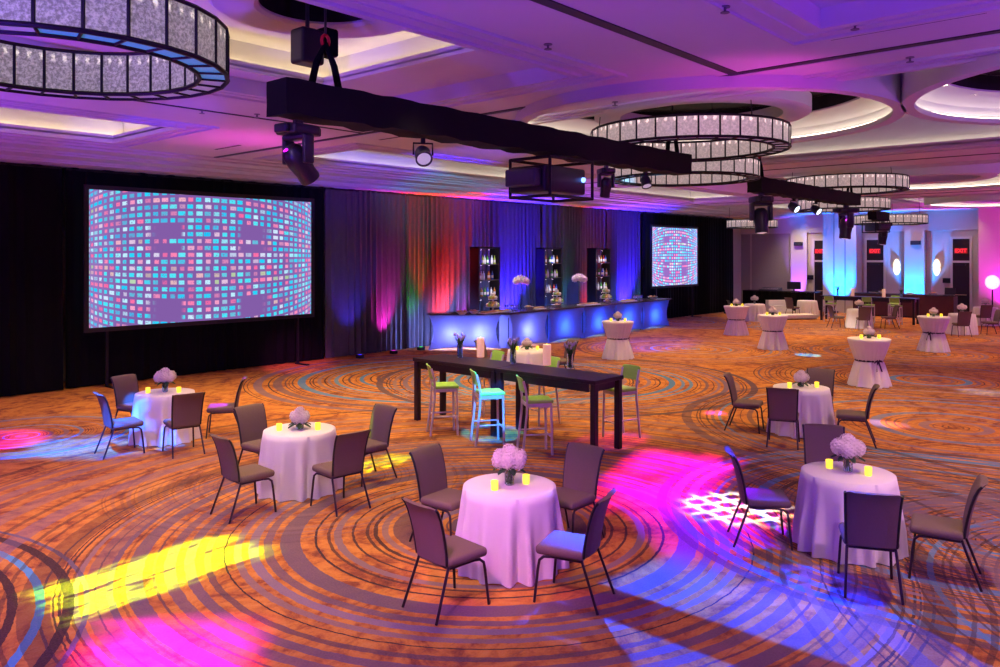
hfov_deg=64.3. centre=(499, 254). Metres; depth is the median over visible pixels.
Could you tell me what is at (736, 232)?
wall
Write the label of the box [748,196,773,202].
fixture
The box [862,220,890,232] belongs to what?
projector
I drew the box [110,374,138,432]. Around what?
banquet chair
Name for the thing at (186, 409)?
banquet chair
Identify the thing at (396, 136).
ceiling vent
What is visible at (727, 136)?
ring chandelier
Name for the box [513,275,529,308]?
flower arrangement
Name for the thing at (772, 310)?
flower centerpiece
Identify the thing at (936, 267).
wall sconce
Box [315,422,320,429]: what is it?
votive candle
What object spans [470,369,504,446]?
bar stool
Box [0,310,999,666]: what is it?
floor
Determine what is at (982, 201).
ceiling
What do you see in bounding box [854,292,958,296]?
countertop
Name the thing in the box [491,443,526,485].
flower centerpiece
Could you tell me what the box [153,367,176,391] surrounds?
flower centerpiece
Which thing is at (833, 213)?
trim
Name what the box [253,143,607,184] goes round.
trim
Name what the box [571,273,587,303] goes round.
flower arrangement
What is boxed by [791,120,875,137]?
recessed light
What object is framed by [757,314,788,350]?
cocktail table
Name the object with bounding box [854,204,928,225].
ring chandelier
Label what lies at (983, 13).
ceiling vent
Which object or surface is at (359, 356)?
uplight
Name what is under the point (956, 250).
exit sign
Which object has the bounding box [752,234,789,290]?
wall panel
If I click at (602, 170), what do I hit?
fixture
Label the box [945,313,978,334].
round table
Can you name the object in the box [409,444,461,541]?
banquet chair
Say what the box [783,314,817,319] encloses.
platform
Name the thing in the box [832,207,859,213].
fixture
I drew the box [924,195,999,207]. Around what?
ceiling
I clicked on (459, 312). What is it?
serving bowl
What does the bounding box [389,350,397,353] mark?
uplight
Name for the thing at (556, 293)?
fruit display
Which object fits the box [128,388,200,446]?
round table
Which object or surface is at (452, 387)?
bar stool
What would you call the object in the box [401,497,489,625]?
banquet chair
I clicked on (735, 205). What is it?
trim
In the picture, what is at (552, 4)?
ceiling track
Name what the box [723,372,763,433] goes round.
banquet chair
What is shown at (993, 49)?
trim
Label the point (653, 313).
bar table
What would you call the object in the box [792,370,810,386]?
flower centerpiece
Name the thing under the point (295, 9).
ceiling
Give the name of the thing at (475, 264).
tower
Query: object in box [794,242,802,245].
wall speaker
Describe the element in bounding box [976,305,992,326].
banquet chair
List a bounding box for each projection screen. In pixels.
[83,184,313,388]
[650,224,699,316]
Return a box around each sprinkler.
[544,43,551,50]
[720,5,729,13]
[850,25,859,30]
[905,56,914,62]
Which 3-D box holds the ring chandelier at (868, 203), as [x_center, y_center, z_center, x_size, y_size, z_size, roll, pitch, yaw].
[11.650,-2.081,27.000,2.927,1.139,2.927,0,0,2]
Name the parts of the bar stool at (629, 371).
leg, seat frame, seat, leg, backrest, leg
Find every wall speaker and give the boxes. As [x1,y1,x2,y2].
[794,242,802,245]
[910,241,920,244]
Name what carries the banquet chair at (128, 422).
on the floor
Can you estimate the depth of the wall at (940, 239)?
38.78 m
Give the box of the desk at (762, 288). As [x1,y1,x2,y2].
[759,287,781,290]
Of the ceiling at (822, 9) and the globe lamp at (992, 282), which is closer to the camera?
the ceiling at (822, 9)
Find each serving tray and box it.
[477,310,498,313]
[493,309,511,312]
[532,306,545,309]
[577,302,597,305]
[619,299,636,301]
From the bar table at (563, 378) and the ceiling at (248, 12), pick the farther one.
the bar table at (563, 378)
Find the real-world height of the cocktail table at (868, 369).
1.064 m
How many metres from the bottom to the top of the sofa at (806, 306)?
0.756 m
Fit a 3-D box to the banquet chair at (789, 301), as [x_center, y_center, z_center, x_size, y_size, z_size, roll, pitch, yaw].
[13.939,2.490,37.967,0.634,0.929,0.476,0,0,-29]
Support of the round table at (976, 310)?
on the floor
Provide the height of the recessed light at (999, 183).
0.015 m
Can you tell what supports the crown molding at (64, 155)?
attached to the wall at (736, 232)
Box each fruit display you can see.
[485,293,500,310]
[550,290,562,302]
[600,287,611,298]
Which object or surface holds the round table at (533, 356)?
on the floor
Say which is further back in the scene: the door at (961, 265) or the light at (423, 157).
the door at (961, 265)
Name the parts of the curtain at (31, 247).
drape rod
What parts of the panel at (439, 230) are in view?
drape rod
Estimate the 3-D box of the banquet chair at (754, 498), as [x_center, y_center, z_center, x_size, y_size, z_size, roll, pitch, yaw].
[2.651,2.490,8.211,0.634,0.929,0.476,0,0,9]
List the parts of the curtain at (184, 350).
drape rod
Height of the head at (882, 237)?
0.905 m
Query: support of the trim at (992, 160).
attached to the ceiling at (692, 27)
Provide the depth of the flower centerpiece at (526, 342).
18.34 m
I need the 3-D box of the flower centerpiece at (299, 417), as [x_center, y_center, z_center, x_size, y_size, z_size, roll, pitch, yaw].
[-2.520,2.045,10.000,0.299,0.281,0.318,0,0,41]
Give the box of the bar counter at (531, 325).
[497,311,548,348]
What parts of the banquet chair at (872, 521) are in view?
leg, trim, leg, seat, seat frame, backrest, leg, leg, trim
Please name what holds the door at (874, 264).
in the wall at (940, 239)
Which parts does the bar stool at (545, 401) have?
leg, backrest, leg, seat frame, seat, leg, leg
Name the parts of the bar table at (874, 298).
leg, leg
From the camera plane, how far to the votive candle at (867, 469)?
7.85 m
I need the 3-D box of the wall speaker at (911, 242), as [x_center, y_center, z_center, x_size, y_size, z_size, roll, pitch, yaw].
[20.346,-0.600,38.916,0.440,0.200,0.205,0,0,42]
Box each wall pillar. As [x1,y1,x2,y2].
[823,213,861,312]
[979,207,999,308]
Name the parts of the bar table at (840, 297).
leg, leg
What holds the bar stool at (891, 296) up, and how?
on the floor
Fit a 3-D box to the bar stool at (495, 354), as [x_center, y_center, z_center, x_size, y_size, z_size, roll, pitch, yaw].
[-0.208,2.379,14.835,0.513,1.147,0.428,0,0,-34]
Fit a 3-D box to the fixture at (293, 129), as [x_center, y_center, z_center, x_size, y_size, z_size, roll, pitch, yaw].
[-1.817,-1.121,7.152,0.272,0.096,0.416,0,0,36]
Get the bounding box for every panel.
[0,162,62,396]
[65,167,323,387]
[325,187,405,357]
[406,194,472,347]
[473,199,539,310]
[542,204,566,305]
[566,206,605,303]
[607,209,640,299]
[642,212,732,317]
[741,234,749,303]
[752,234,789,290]
[900,232,903,292]
[926,231,930,293]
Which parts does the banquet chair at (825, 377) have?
backrest, trim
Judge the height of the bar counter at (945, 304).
1.100 m
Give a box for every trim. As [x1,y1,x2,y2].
[0,99,219,147]
[208,0,626,107]
[220,0,999,158]
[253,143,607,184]
[511,46,999,164]
[585,185,776,202]
[695,0,999,46]
[718,202,807,213]
[764,159,999,193]
[833,213,834,310]
[844,216,845,312]
[891,193,999,208]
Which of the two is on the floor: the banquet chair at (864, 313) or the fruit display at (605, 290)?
the banquet chair at (864, 313)
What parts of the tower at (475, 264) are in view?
panel, panel, panel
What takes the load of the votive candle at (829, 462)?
on the round table at (819, 507)
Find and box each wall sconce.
[893,259,899,274]
[932,259,940,275]
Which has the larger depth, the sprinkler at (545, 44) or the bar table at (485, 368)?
the bar table at (485, 368)
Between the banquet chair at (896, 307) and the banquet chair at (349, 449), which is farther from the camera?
the banquet chair at (896, 307)
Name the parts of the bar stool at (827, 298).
backrest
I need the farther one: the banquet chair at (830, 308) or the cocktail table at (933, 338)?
the banquet chair at (830, 308)
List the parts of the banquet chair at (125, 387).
trim, backrest, seat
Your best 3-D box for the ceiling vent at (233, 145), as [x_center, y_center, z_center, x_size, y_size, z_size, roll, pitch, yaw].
[-5.426,-2.147,15.842,1.030,0.007,0.100,0,0,42]
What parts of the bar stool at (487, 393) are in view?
leg, backrest, leg, seat frame, seat, leg, leg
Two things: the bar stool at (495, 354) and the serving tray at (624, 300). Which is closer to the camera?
the bar stool at (495, 354)
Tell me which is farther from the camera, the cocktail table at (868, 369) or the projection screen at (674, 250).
the projection screen at (674, 250)
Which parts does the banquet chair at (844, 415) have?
seat, leg, leg, trim, backrest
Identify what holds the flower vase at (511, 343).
on the bar table at (485, 368)
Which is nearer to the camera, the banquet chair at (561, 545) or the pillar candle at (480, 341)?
the banquet chair at (561, 545)
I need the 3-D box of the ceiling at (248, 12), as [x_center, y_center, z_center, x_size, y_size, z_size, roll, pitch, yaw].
[-1.746,-2.565,7.728,2.100,0.370,2.100,0,0,42]
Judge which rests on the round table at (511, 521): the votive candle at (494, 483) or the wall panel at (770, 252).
the votive candle at (494, 483)
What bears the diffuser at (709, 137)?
attached to the ring chandelier at (727, 136)
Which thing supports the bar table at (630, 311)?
on the floor
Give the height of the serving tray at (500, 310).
0.070 m
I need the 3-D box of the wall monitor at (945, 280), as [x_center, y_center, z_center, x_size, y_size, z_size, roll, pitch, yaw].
[21.532,1.230,38.327,0.340,0.240,0.085,0,0,42]
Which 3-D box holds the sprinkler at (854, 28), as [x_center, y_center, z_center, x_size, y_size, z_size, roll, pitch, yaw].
[3.301,-2.122,7.392,0.088,0.056,0.090,0,0,42]
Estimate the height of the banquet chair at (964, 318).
0.929 m
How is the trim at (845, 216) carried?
attached to the wall pillar at (853, 245)
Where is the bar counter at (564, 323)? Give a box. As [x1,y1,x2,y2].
[545,308,583,342]
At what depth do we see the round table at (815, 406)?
12.79 m
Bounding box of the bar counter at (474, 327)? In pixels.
[429,314,500,349]
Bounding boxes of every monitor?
[787,282,800,290]
[807,275,813,279]
[943,278,950,282]
[945,288,955,295]
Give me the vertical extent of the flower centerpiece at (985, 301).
0.392 m
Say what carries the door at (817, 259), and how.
in the wall at (940, 239)
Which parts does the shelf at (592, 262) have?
panel, panel, panel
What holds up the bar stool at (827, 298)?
on the floor
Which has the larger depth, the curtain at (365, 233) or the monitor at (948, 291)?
the monitor at (948, 291)
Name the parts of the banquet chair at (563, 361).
seat, backrest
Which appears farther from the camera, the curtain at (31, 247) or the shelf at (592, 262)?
the shelf at (592, 262)
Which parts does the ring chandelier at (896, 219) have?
lamp shade, metal frame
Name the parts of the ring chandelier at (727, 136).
lamp shade, lamp shade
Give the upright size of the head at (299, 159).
0.587 m
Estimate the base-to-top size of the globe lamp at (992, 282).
2.058 m
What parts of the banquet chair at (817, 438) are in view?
trim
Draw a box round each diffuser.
[0,26,223,97]
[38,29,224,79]
[629,137,787,158]
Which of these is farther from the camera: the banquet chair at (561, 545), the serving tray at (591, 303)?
the serving tray at (591, 303)
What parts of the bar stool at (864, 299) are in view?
backrest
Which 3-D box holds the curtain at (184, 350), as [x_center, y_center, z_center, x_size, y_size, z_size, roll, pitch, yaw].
[-7.260,0.500,19.972,0.114,4.860,6.822,0,0,42]
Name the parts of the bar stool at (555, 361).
leg, backrest, leg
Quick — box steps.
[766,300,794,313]
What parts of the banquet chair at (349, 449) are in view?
leg, leg, trim, seat, seat frame, leg, backrest, leg, trim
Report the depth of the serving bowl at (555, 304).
27.42 m
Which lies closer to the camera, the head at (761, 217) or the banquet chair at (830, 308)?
the head at (761, 217)
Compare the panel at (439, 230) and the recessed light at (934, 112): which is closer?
the recessed light at (934, 112)
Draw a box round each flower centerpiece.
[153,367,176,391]
[288,407,310,428]
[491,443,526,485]
[521,337,532,349]
[612,311,622,320]
[733,298,739,305]
[750,295,758,303]
[768,306,777,314]
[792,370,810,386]
[830,433,866,472]
[854,300,863,308]
[863,326,875,337]
[929,307,938,315]
[957,303,966,311]
[981,298,989,304]
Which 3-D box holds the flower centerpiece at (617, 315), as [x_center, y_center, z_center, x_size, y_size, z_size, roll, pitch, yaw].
[3.356,1.737,22.646,0.318,0.281,0.299,0,0,-16]
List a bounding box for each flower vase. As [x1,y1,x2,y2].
[454,332,465,357]
[508,337,518,363]
[564,341,576,368]
[835,286,839,295]
[898,287,902,297]
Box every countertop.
[427,298,671,314]
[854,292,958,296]
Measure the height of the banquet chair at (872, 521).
0.929 m
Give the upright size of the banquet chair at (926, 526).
0.929 m
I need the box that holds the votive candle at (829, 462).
[826,459,832,468]
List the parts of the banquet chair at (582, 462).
trim, leg, leg, seat, backrest, trim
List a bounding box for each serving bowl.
[455,310,468,314]
[469,309,478,313]
[524,305,533,309]
[551,303,562,306]
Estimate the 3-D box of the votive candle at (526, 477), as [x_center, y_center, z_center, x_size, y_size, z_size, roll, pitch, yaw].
[0.250,2.143,7.600,0.071,0.085,0.072,0,0,42]
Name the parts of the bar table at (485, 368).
leg, leg, leg, leg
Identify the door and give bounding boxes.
[812,238,822,309]
[864,238,885,292]
[950,236,972,311]
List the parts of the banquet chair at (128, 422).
leg, backrest, trim, leg, seat frame, seat, leg, leg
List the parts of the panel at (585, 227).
drape rod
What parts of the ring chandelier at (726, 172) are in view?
lamp shade, lamp shade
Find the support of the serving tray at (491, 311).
on the countertop at (614, 302)
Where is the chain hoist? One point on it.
(305, 40)
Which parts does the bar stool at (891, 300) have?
backrest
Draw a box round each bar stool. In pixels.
[426,363,458,436]
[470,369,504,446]
[472,350,504,415]
[516,375,552,454]
[529,356,560,426]
[602,364,640,437]
[824,296,836,320]
[862,297,874,322]
[888,296,900,321]
[889,298,902,325]
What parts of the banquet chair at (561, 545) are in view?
leg, leg, seat, seat frame, leg, trim, backrest, leg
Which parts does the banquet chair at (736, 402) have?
trim, leg, backrest, seat, leg, leg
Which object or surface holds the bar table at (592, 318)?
on the floor
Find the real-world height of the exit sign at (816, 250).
0.300 m
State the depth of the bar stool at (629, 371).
12.87 m
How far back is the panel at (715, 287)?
39.48 m
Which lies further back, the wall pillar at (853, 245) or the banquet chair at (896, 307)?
the wall pillar at (853, 245)
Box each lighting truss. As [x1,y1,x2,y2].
[266,8,691,175]
[747,157,860,205]
[867,211,889,219]
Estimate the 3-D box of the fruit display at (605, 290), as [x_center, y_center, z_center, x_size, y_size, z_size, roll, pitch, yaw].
[4.105,1.524,30.790,0.500,0.572,0.500,0,0,42]
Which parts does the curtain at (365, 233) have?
drape rod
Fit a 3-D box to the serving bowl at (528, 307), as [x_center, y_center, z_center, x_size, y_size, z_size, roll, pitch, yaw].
[0.956,1.737,26.364,0.340,0.146,0.340,0,0,42]
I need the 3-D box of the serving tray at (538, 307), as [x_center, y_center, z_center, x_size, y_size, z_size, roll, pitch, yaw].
[1.236,1.775,26.677,0.360,0.070,0.600,0,0,42]
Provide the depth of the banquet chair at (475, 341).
19.07 m
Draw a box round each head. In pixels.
[274,119,320,185]
[597,165,615,197]
[748,194,773,233]
[832,205,859,238]
[878,221,892,244]
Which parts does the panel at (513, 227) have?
drape rod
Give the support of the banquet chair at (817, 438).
on the floor
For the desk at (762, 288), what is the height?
0.160 m
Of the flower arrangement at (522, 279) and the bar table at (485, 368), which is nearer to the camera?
the bar table at (485, 368)
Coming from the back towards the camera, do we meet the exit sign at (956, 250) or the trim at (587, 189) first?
the exit sign at (956, 250)
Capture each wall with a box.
[62,172,740,380]
[740,209,978,290]
[750,230,978,306]
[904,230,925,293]
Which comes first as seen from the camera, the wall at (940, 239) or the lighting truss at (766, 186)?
the lighting truss at (766, 186)
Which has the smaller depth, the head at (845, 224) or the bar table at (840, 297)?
the head at (845, 224)
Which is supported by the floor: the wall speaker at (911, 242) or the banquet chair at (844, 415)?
the banquet chair at (844, 415)
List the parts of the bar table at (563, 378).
leg, leg, leg, leg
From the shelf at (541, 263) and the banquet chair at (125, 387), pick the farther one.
the shelf at (541, 263)
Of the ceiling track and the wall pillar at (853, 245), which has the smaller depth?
the ceiling track
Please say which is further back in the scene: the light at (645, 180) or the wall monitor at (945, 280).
the wall monitor at (945, 280)
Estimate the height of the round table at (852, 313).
0.756 m
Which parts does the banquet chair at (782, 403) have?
trim, leg, backrest, seat frame, seat, leg, trim, leg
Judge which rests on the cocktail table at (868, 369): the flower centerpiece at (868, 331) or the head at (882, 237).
the flower centerpiece at (868, 331)
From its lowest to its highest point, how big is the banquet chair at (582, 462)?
0.929 m
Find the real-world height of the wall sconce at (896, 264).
0.800 m
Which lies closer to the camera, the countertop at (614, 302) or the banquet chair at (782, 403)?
the banquet chair at (782, 403)
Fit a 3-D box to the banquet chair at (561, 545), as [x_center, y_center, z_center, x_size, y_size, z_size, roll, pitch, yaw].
[0.663,2.490,6.830,0.634,0.929,0.476,0,0,26]
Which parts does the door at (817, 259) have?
transom panel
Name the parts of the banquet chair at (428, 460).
trim, backrest, seat, leg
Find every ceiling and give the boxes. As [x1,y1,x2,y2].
[0,0,551,99]
[0,0,999,214]
[207,0,401,37]
[259,0,361,21]
[516,53,999,142]
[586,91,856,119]
[790,0,914,18]
[851,163,999,190]
[910,174,997,183]
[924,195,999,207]
[951,69,999,90]
[961,200,999,202]
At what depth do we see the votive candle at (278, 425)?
9.88 m
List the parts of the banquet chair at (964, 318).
backrest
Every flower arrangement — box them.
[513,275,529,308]
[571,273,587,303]
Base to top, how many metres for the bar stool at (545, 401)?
1.147 m
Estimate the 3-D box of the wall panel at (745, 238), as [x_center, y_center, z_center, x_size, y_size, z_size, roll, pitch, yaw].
[13.812,0.890,45.305,0.901,4.120,0.019,0,0,42]
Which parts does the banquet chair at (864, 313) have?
backrest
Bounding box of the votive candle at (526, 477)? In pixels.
[522,474,529,484]
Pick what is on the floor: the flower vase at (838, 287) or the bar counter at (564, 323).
the bar counter at (564, 323)
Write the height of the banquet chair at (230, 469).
0.929 m
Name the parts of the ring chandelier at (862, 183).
lamp shade, lamp shade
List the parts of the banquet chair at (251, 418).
trim, backrest, seat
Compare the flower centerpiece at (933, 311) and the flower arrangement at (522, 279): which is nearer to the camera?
the flower centerpiece at (933, 311)
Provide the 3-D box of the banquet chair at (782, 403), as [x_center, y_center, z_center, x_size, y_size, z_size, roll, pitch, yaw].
[4.393,2.490,12.336,0.476,0.929,0.634,0,0,22]
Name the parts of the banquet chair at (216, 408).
leg, seat, trim, backrest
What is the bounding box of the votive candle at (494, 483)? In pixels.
[491,480,497,490]
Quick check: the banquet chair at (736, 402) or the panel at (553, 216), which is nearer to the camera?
the banquet chair at (736, 402)
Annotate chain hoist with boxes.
[291,3,337,67]
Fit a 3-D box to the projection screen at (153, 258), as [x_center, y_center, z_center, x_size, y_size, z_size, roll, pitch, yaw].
[-6.998,0.700,19.553,0.550,4.500,6.000,0,0,42]
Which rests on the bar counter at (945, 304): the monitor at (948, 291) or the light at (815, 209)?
the monitor at (948, 291)
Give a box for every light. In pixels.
[412,138,432,166]
[640,171,651,188]
[788,198,800,213]
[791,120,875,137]
[810,201,822,215]
[910,183,999,188]
[934,112,999,118]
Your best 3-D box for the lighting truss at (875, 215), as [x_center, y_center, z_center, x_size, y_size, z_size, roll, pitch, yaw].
[14.249,-1.722,29.912,0.316,0.846,1.600,0,0,42]
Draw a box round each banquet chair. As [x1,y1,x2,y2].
[93,392,144,459]
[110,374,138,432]
[162,392,205,458]
[205,376,247,438]
[209,433,276,523]
[233,403,266,463]
[310,429,370,516]
[361,404,396,486]
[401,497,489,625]
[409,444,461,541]
[474,339,489,358]
[533,488,616,614]
[556,442,604,537]
[559,339,578,368]
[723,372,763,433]
[724,446,792,550]
[766,387,799,449]
[784,297,799,313]
[802,424,844,463]
[807,368,834,416]
[827,305,844,327]
[836,384,879,448]
[837,491,904,604]
[855,307,871,328]
[880,305,899,328]
[908,474,988,591]
[951,312,971,336]
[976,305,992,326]
[980,309,999,333]
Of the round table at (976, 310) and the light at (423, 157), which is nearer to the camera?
the light at (423, 157)
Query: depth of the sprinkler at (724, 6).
6.87 m
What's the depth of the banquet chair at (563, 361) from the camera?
18.75 m
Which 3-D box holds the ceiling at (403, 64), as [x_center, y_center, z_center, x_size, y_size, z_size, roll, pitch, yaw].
[-2.521,-2.515,8.286,4.140,0.610,6.240,0,0,42]
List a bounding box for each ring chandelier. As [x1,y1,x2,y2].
[0,0,229,100]
[590,100,791,161]
[608,158,760,186]
[726,208,777,228]
[786,170,909,194]
[797,196,890,212]
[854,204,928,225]
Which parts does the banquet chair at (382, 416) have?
leg, seat, backrest, leg, trim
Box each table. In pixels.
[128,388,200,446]
[256,422,342,501]
[413,354,523,435]
[455,473,569,587]
[495,364,623,448]
[504,347,542,385]
[581,305,614,337]
[602,320,633,359]
[613,302,643,329]
[641,300,668,328]
[723,305,748,335]
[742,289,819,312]
[744,303,765,321]
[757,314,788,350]
[766,383,834,438]
[792,461,908,567]
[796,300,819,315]
[820,295,869,319]
[845,308,873,328]
[847,336,891,388]
[866,296,919,324]
[916,315,950,352]
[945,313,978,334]
[972,306,999,325]
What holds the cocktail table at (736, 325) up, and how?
on the floor
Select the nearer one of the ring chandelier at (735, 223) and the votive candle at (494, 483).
the votive candle at (494, 483)
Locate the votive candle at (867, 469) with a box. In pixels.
[864,466,871,475]
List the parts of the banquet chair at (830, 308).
backrest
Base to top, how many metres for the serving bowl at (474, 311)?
0.142 m
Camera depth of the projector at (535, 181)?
9.59 m
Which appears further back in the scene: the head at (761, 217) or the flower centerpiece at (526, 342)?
the flower centerpiece at (526, 342)
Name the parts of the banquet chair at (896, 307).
seat, backrest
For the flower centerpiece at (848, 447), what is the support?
on the round table at (819, 507)
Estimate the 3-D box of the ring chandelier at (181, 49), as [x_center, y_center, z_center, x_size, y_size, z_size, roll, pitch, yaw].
[-3.580,-2.076,6.450,2.625,1.149,2.625,0,0,22]
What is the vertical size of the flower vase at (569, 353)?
0.447 m
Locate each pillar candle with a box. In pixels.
[477,337,483,356]
[543,344,550,365]
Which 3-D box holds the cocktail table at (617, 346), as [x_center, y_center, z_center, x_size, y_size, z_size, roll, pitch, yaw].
[3.361,2.412,22.642,0.920,1.064,0.918,0,0,3]
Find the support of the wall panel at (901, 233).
attached to the wall at (940, 239)
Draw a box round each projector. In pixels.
[505,155,593,202]
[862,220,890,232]
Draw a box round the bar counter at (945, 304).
[853,292,958,317]
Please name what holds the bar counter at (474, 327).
on the floor
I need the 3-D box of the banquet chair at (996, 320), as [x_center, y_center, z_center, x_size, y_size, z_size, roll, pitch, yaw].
[18.270,2.490,29.494,0.634,0.929,0.476,0,0,6]
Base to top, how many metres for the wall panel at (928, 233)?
4.120 m
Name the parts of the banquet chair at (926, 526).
leg, seat, seat frame, leg, trim, leg, backrest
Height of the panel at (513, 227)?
4.860 m
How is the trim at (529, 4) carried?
attached to the ceiling at (692, 27)
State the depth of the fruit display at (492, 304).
25.76 m
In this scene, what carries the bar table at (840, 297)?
on the floor
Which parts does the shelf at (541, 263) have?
panel, panel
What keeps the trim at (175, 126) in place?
attached to the ceiling at (692, 27)
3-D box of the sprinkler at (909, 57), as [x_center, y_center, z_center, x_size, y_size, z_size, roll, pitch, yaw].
[4.457,-2.122,8.643,0.088,0.056,0.090,0,0,42]
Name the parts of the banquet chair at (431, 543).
trim, leg, backrest, trim, leg, seat frame, leg, seat, leg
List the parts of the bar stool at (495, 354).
leg, leg, backrest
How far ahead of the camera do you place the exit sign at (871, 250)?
40.44 m
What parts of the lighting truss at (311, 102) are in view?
hoist chain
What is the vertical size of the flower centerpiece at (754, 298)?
0.392 m
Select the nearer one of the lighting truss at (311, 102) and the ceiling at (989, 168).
the lighting truss at (311, 102)
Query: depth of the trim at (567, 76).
8.43 m
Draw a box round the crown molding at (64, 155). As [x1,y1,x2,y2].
[0,136,803,218]
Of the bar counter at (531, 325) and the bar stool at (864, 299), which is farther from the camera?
the bar stool at (864, 299)
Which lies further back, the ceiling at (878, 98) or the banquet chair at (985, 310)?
the banquet chair at (985, 310)
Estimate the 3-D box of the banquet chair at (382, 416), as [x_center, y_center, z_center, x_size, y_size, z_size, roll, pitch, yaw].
[-1.712,2.490,10.501,0.476,0.929,0.634,0,0,44]
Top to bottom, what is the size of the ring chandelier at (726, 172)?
1.178 m
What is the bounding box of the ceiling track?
[137,0,999,204]
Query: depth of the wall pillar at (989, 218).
35.99 m
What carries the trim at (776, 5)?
attached to the ceiling at (692, 27)
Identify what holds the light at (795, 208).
hanging from the lighting truss at (766, 186)
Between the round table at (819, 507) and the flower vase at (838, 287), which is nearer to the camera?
the round table at (819, 507)
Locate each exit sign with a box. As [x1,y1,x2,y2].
[814,248,822,253]
[869,248,880,253]
[954,248,967,253]
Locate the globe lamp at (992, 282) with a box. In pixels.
[985,275,999,304]
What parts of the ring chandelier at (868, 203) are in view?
lamp shade, lamp shade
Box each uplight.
[356,354,363,358]
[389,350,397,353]
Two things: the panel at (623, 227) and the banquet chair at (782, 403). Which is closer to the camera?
the banquet chair at (782, 403)
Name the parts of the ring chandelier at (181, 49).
lamp shade, lamp shade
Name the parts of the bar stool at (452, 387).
leg, backrest, leg, seat frame, seat, leg, leg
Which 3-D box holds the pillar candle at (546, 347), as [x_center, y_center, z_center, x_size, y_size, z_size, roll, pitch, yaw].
[0.783,1.651,13.248,0.136,0.365,0.136,0,0,42]
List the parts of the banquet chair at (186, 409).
leg, leg, trim, seat, seat frame, backrest, leg, leg, trim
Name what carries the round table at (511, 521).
on the floor
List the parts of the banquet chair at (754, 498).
leg, backrest, trim, leg, seat frame, seat, leg, leg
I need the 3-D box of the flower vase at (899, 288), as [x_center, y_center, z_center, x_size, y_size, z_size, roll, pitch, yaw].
[17.227,1.610,34.150,0.215,0.447,0.227,0,0,42]
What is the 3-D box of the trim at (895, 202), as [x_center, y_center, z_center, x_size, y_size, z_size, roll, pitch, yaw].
[22.281,-2.132,28.771,14.460,0.035,8.760,0,0,42]
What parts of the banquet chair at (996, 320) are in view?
seat, backrest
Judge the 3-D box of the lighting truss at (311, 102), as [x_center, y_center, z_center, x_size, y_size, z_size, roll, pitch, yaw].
[0.439,-1.974,9.678,0.316,1.511,7.220,0,0,42]
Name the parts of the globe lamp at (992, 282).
lamp shade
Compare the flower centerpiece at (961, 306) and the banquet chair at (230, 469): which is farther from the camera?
the flower centerpiece at (961, 306)
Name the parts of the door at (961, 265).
transom panel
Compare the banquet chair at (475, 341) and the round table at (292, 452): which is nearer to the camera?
the round table at (292, 452)
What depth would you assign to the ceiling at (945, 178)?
22.98 m
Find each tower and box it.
[470,247,499,335]
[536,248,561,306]
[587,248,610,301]
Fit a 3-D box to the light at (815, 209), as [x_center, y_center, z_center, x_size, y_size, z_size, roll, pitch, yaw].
[7.528,-1.103,18.928,0.262,0.344,0.278,0,0,-35]
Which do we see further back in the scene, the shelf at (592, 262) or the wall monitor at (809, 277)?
the wall monitor at (809, 277)
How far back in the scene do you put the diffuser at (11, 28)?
7.33 m
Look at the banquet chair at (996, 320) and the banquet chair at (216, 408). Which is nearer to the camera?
the banquet chair at (216, 408)
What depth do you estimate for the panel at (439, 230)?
25.83 m
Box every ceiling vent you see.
[212,145,242,149]
[377,136,399,139]
[830,13,988,40]
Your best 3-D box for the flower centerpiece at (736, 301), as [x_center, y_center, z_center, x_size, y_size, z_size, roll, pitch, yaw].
[8.718,1.737,29.306,0.299,0.281,0.318,0,0,17]
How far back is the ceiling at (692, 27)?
10.92 m
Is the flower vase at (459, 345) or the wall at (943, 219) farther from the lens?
the wall at (943, 219)
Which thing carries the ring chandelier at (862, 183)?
hanging from the ceiling at (692, 27)
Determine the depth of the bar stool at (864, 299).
34.17 m
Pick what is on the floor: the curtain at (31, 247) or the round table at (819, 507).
the round table at (819, 507)
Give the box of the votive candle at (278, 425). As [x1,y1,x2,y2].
[276,423,281,430]
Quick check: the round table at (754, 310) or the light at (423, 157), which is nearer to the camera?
the light at (423, 157)
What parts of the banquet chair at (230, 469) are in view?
trim, leg, backrest, trim, leg, seat frame, leg, seat, leg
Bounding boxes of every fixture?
[274,122,320,136]
[597,168,615,173]
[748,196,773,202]
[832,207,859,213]
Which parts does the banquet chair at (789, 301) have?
backrest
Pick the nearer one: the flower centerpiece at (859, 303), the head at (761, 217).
the head at (761, 217)
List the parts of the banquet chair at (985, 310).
backrest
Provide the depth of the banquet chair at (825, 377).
14.06 m
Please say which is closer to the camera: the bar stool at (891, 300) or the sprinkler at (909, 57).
the sprinkler at (909, 57)
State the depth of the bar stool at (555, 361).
13.90 m
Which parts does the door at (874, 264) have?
transom panel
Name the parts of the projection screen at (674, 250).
frame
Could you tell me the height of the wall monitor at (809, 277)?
0.240 m
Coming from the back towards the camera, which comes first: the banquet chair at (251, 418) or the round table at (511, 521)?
the banquet chair at (251, 418)
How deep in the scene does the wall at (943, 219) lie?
42.52 m
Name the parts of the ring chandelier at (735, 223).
lamp shade, metal frame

